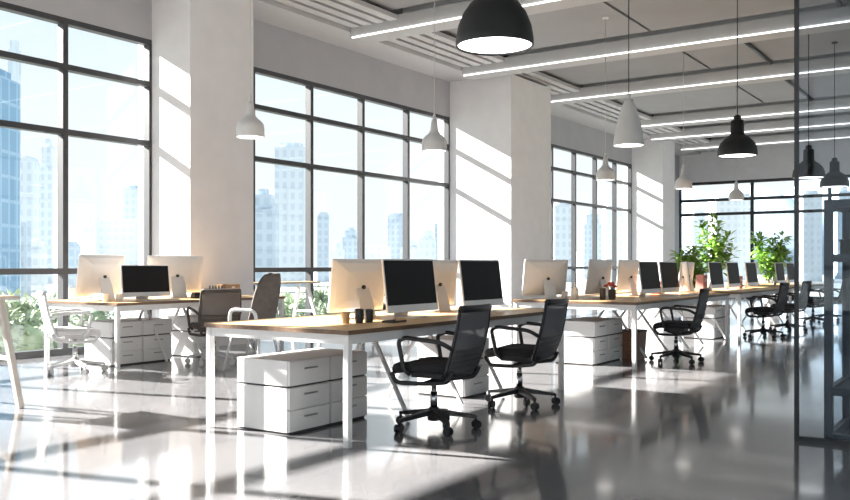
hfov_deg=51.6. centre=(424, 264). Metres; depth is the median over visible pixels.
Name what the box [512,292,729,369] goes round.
desk
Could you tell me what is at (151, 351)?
drawer unit
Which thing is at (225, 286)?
wooden box
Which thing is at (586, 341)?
drawer unit
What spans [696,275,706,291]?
file box
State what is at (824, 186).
diffuser
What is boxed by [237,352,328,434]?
drawer unit
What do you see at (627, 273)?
desktop monitor
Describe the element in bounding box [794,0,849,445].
frame
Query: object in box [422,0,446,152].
pendant lamp
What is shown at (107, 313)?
street tree
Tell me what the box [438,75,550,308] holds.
pillar
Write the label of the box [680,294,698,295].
keyboard
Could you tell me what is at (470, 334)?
office chair
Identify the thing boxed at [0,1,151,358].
window
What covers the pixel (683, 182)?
pendant lamp
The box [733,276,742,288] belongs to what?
file box
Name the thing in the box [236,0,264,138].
pendant lamp
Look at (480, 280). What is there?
desktop monitor
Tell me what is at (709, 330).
drawer unit
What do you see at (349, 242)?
tower
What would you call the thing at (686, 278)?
desktop monitor
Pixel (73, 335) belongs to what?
office chair
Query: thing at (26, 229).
tower
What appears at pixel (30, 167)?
tower
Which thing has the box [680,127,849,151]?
ceiling beam
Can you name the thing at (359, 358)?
drawer unit
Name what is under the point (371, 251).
tower
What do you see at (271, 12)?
ceiling
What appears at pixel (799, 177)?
diffuser
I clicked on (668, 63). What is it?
ceiling panel
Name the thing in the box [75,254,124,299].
desktop monitor
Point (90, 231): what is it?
tower
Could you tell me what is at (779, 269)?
desktop monitor
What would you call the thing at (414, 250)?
tower
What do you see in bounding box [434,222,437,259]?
tower
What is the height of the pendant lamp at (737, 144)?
2.700 m
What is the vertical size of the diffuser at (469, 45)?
0.006 m
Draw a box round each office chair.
[36,290,107,374]
[185,289,241,365]
[354,294,385,311]
[389,303,491,436]
[483,298,568,409]
[649,288,709,364]
[743,282,789,338]
[769,281,811,330]
[799,289,823,324]
[814,285,841,320]
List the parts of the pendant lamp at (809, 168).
lamp shade, cord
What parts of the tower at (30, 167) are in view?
crown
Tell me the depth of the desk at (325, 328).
6.21 m
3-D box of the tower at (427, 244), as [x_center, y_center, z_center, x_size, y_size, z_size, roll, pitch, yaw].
[0.775,-5.385,454.858,9.716,27.070,9.716,0,0,0]
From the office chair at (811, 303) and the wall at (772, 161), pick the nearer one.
the office chair at (811, 303)
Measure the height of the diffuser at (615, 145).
0.006 m
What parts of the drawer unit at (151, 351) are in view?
drawer, drawer, drawer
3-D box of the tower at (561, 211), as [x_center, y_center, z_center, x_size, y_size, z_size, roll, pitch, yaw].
[66.333,-10.959,424.534,9.068,38.218,9.068,0,0,0]
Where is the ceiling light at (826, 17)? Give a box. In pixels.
[462,0,849,79]
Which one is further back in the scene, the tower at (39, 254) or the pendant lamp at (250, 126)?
the tower at (39, 254)
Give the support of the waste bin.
on the floor
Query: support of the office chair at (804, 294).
on the floor
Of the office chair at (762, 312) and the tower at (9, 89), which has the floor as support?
the office chair at (762, 312)
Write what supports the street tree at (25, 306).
on the ground
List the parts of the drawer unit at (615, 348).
drawer, drawer, drawer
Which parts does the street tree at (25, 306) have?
crown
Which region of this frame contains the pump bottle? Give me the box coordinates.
[571,282,578,298]
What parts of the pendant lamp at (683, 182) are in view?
lamp shade, cord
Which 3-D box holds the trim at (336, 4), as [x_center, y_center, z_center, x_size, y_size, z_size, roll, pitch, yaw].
[0.440,-4.050,16.300,0.170,0.080,35.500,0,0,34]
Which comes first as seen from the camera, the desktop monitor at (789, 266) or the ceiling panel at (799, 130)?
the desktop monitor at (789, 266)
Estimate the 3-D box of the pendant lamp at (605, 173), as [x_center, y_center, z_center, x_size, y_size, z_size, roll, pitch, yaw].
[3.021,-2.785,14.736,0.314,2.730,0.314,0,0,34]
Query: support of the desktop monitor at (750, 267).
on the desk at (755, 291)
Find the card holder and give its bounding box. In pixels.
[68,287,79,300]
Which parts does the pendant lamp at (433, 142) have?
lamp shade, cord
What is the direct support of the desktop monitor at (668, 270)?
on the desk at (634, 303)
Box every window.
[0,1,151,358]
[253,66,449,315]
[551,144,631,288]
[679,174,849,298]
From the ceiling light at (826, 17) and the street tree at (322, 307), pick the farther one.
the street tree at (322, 307)
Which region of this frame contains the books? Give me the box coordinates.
[204,285,222,288]
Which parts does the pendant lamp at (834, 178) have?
cord, lamp shade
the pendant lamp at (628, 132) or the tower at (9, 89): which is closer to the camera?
the pendant lamp at (628, 132)
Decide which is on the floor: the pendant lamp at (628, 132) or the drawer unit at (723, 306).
the drawer unit at (723, 306)
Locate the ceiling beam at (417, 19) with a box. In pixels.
[351,0,611,43]
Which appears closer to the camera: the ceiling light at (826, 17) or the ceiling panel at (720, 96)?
the ceiling light at (826, 17)
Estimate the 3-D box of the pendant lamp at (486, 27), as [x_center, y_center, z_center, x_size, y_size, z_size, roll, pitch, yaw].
[0.450,-2.785,5.683,0.504,2.750,0.504,0,0,34]
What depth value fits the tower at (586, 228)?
520.02 m
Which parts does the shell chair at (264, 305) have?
leg, armrest, leg, leg, backrest, leg, armrest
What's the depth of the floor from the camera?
5.90 m
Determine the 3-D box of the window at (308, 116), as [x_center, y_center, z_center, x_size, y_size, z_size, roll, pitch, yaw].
[-1.384,-1.020,16.272,0.120,4.340,6.670,0,0,34]
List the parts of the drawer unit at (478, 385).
drawer, drawer, drawer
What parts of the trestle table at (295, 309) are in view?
leg, leg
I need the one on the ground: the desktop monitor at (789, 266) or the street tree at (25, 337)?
the street tree at (25, 337)
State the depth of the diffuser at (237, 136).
9.81 m
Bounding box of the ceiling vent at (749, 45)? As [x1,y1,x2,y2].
[744,43,772,64]
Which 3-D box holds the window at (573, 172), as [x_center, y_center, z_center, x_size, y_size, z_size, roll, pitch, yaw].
[4.017,-1.020,24.262,0.120,4.340,8.900,0,0,34]
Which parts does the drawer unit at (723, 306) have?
drawer, drawer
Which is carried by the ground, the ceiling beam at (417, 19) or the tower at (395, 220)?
the tower at (395, 220)
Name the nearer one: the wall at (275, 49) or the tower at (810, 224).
the wall at (275, 49)
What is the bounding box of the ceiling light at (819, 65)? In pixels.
[551,51,849,105]
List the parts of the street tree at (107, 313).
crown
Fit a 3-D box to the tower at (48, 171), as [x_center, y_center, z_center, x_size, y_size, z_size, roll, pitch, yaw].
[-163.655,-23.345,383.023,6.045,62.991,6.046,0,0,0]
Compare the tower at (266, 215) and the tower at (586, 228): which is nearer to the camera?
the tower at (266, 215)
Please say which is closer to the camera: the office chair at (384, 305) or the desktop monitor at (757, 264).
the office chair at (384, 305)
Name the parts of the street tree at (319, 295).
crown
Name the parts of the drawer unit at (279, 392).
drawer, drawer, drawer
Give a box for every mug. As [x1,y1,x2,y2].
[102,294,110,301]
[115,294,123,301]
[561,291,567,297]
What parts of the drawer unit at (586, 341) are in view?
drawer, drawer, drawer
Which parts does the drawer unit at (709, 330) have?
drawer, drawer, drawer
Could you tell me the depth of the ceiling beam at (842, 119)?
25.22 m
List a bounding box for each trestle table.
[0,295,23,408]
[253,281,319,341]
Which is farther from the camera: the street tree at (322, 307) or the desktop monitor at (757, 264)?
the street tree at (322, 307)
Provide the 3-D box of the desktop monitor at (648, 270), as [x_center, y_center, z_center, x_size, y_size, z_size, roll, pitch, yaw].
[2.902,0.182,11.376,0.205,0.457,0.690,0,0,34]
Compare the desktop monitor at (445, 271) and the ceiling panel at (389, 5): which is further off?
the ceiling panel at (389, 5)
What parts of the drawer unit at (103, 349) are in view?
drawer, drawer, drawer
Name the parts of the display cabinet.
post, rail, rail, rail, rail, post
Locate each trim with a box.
[274,0,706,151]
[295,0,714,151]
[316,0,717,150]
[336,0,709,142]
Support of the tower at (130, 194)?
on the ground
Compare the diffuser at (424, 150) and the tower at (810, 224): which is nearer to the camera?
the diffuser at (424, 150)
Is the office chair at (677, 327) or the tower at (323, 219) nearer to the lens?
the office chair at (677, 327)
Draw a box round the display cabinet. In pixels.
[824,199,849,439]
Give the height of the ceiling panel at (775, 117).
0.050 m
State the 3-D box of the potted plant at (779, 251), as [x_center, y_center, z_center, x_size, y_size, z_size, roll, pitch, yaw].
[8.625,0.126,21.975,1.263,2.048,1.138,0,0,34]
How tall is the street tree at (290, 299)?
7.154 m
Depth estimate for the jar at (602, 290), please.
10.36 m
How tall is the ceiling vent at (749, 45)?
0.070 m
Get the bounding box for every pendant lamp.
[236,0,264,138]
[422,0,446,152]
[456,0,533,55]
[596,16,614,180]
[613,0,643,147]
[675,51,691,189]
[717,0,757,158]
[729,85,743,200]
[792,34,824,179]
[820,41,849,187]
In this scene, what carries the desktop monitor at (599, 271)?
on the desk at (634, 303)
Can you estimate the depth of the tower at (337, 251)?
360.03 m
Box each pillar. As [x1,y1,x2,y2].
[138,0,252,345]
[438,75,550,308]
[623,139,674,291]
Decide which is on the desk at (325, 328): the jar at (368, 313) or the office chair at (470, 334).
the jar at (368, 313)
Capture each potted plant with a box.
[668,245,708,312]
[694,211,740,304]
[748,230,792,306]
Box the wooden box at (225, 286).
[215,284,239,288]
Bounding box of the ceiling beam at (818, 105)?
[640,94,849,128]
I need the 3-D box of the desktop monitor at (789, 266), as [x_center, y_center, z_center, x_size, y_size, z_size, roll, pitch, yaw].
[7.634,0.182,18.377,0.205,0.457,0.690,0,0,34]
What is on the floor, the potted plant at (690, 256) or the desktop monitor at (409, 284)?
the potted plant at (690, 256)
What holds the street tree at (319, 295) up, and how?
on the ground
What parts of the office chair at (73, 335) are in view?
backrest, frame, armrest, armrest, seat frame, seat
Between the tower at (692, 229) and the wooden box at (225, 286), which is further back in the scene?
the tower at (692, 229)
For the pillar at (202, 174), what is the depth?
12.39 m
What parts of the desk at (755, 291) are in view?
leg, leg, leg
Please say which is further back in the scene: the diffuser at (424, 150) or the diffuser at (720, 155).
the diffuser at (720, 155)
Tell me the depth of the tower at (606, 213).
460.04 m
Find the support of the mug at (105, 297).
on the desk at (128, 303)
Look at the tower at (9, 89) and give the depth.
122.20 m
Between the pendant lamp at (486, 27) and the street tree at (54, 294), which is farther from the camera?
the street tree at (54, 294)
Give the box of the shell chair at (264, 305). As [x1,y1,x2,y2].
[222,273,281,370]
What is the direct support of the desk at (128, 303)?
on the floor
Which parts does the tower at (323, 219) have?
crown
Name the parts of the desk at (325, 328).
leg, leg, leg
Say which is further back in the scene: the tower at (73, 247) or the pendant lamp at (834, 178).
the tower at (73, 247)
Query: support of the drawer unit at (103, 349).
on the floor
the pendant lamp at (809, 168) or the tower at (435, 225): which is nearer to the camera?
the pendant lamp at (809, 168)
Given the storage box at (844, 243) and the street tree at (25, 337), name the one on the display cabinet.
the storage box at (844, 243)
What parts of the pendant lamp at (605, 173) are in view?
lamp shade, cord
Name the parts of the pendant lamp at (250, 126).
lamp shade, cord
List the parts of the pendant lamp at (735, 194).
lamp shade, cord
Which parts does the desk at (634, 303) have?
leg, leg, leg, leg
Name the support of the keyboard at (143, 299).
on the desk at (128, 303)
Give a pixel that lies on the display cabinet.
(841, 386)
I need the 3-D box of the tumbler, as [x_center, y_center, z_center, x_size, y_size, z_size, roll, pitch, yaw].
[-0.557,0.368,6.158,0.063,0.083,0.063,0,0,34]
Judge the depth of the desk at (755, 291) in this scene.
13.97 m
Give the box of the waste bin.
[621,329,647,359]
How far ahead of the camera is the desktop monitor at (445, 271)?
7.92 m
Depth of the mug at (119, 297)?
9.83 m
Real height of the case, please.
0.075 m
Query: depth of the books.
11.18 m
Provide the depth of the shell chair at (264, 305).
9.53 m
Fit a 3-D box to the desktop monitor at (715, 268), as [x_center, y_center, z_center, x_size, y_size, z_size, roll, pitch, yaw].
[4.582,0.182,13.862,0.205,0.457,0.690,0,0,34]
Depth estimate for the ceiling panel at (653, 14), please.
14.29 m
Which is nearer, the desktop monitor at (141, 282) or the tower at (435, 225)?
the desktop monitor at (141, 282)
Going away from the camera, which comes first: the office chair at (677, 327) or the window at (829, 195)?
the office chair at (677, 327)
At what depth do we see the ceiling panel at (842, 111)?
24.10 m
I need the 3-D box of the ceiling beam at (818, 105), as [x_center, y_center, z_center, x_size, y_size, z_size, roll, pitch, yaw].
[11.297,-4.140,21.085,13.900,0.620,0.450,0,0,34]
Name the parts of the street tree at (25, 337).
crown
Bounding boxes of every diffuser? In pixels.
[237,136,262,137]
[424,150,444,151]
[458,37,531,53]
[614,144,642,146]
[719,154,754,157]
[799,177,821,178]
[824,186,846,187]
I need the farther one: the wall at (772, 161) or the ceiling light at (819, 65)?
the wall at (772, 161)
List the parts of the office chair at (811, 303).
seat frame, seat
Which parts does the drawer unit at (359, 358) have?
drawer, drawer, drawer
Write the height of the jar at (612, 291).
0.213 m
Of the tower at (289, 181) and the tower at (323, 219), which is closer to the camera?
the tower at (289, 181)
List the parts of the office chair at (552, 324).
seat, armrest, seat frame, armrest, frame, backrest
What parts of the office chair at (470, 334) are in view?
seat, armrest, seat frame, armrest, frame, backrest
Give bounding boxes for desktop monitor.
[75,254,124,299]
[120,265,170,299]
[147,255,202,297]
[327,259,383,316]
[381,259,437,317]
[429,260,457,310]
[458,260,503,310]
[521,260,567,298]
[585,259,612,297]
[615,260,638,295]
[638,261,660,296]
[659,262,679,294]
[679,262,694,293]
[708,262,723,290]
[725,262,740,289]
[744,262,757,287]
[754,263,759,285]
[773,263,784,285]
[785,263,793,284]
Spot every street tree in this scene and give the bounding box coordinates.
[0,289,76,328]
[0,293,101,352]
[27,293,79,322]
[73,296,135,325]
[275,293,340,317]
[280,284,352,313]
[282,291,320,316]
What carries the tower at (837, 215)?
on the ground
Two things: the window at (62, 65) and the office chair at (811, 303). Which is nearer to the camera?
the window at (62, 65)
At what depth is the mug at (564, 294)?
10.65 m
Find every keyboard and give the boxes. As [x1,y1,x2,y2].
[142,299,179,300]
[660,296,679,297]
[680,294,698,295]
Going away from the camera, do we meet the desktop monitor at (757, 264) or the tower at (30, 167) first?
the desktop monitor at (757, 264)
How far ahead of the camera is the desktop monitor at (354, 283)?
6.89 m
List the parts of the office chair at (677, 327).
seat, seat frame, armrest, armrest, frame, backrest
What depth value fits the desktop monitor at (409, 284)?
6.88 m
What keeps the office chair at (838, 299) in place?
on the floor
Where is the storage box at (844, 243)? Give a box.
[839,239,849,253]
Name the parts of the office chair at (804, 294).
seat, seat frame, backrest, frame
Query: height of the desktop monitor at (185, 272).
0.530 m
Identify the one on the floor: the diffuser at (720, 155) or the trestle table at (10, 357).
the trestle table at (10, 357)
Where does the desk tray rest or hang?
on the desk at (325, 328)
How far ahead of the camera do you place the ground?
305.18 m
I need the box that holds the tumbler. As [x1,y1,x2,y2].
[341,312,349,323]
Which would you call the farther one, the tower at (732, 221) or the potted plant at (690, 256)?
the tower at (732, 221)
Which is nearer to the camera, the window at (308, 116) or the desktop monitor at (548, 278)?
the desktop monitor at (548, 278)
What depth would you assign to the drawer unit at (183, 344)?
11.06 m
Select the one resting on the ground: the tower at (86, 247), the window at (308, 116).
the tower at (86, 247)
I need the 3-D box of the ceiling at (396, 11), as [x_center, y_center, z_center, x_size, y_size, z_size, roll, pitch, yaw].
[5.340,-4.600,12.987,15.300,0.300,36.100,0,0,34]
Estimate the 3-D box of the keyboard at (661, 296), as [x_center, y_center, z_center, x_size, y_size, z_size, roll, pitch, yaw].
[3.112,0.402,11.174,0.120,0.016,0.420,0,0,34]
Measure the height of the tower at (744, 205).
47.423 m
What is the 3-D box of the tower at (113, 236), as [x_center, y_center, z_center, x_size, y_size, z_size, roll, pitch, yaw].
[-132.045,-5.857,389.932,19.864,28.014,19.864,0,0,0]
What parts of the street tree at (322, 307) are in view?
crown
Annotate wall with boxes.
[0,0,678,260]
[679,139,849,182]
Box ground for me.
[21,272,841,318]
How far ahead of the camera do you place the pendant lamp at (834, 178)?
16.30 m
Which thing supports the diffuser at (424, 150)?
attached to the pendant lamp at (433, 142)
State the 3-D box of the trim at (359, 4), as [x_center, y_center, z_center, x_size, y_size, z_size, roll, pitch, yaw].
[0.655,-4.050,16.154,0.170,0.080,35.500,0,0,34]
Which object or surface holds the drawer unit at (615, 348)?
on the floor
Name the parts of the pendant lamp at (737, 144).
lamp shade, cord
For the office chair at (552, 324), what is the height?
0.879 m
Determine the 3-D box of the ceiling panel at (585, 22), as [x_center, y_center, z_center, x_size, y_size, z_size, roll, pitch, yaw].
[1.860,-4.175,15.232,3.060,0.050,3.020,0,0,34]
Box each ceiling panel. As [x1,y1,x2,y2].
[364,0,439,10]
[441,2,648,48]
[540,51,707,84]
[606,0,845,30]
[610,86,762,113]
[677,117,783,126]
[685,29,849,67]
[709,130,802,137]
[738,73,849,102]
[787,111,849,116]
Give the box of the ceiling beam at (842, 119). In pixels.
[650,112,849,141]
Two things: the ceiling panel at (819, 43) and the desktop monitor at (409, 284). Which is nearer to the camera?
the desktop monitor at (409, 284)
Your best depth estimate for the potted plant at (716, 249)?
20.40 m
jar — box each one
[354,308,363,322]
[364,309,373,322]
[600,288,605,299]
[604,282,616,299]
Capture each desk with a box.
[44,295,284,371]
[204,306,563,448]
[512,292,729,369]
[655,286,791,340]
[742,283,823,322]
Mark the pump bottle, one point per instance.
(574, 291)
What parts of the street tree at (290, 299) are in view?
crown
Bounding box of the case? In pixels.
[190,292,199,298]
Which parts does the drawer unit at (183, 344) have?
drawer, drawer, drawer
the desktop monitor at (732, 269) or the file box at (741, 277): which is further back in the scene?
the file box at (741, 277)
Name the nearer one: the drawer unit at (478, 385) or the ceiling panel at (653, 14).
the drawer unit at (478, 385)
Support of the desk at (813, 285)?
on the floor
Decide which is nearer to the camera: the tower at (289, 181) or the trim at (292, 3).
the trim at (292, 3)
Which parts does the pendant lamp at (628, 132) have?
lamp shade, cord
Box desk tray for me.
[382,319,405,322]
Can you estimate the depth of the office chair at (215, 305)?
10.01 m
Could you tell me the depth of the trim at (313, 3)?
16.08 m
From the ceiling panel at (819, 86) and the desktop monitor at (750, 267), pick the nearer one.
the desktop monitor at (750, 267)
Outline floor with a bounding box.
[0,298,849,499]
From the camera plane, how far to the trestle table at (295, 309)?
14.33 m
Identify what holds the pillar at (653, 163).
on the floor
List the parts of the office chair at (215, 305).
armrest, seat, seat frame, backrest, frame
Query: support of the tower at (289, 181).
on the ground
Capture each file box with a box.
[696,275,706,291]
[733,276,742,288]
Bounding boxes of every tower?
[0,69,19,300]
[8,40,20,296]
[21,156,39,237]
[21,222,31,298]
[32,238,46,292]
[40,139,57,283]
[68,242,79,286]
[77,236,94,254]
[85,215,103,254]
[96,219,137,264]
[123,185,137,218]
[255,189,278,288]
[275,143,304,286]
[317,212,330,281]
[330,240,344,277]
[342,227,356,258]
[365,245,389,258]
[388,213,402,258]
[400,238,419,258]
[417,228,435,259]
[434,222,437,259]
[553,202,570,281]
[580,210,601,278]
[602,205,622,280]
[688,206,707,278]
[708,196,738,281]
[739,193,749,279]
[799,190,821,281]
[833,187,849,278]
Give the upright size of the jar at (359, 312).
0.103 m
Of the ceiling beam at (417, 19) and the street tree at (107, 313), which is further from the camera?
the street tree at (107, 313)
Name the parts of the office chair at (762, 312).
seat, armrest, seat frame, armrest, frame, backrest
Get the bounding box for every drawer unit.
[85,319,141,366]
[122,317,171,362]
[168,314,218,356]
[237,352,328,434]
[283,348,366,424]
[417,335,488,397]
[555,319,608,365]
[572,317,622,361]
[683,305,721,338]
[707,304,729,336]
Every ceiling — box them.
[253,0,700,155]
[362,0,710,139]
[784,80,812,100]
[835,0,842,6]
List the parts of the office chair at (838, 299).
armrest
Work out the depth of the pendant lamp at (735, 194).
19.23 m

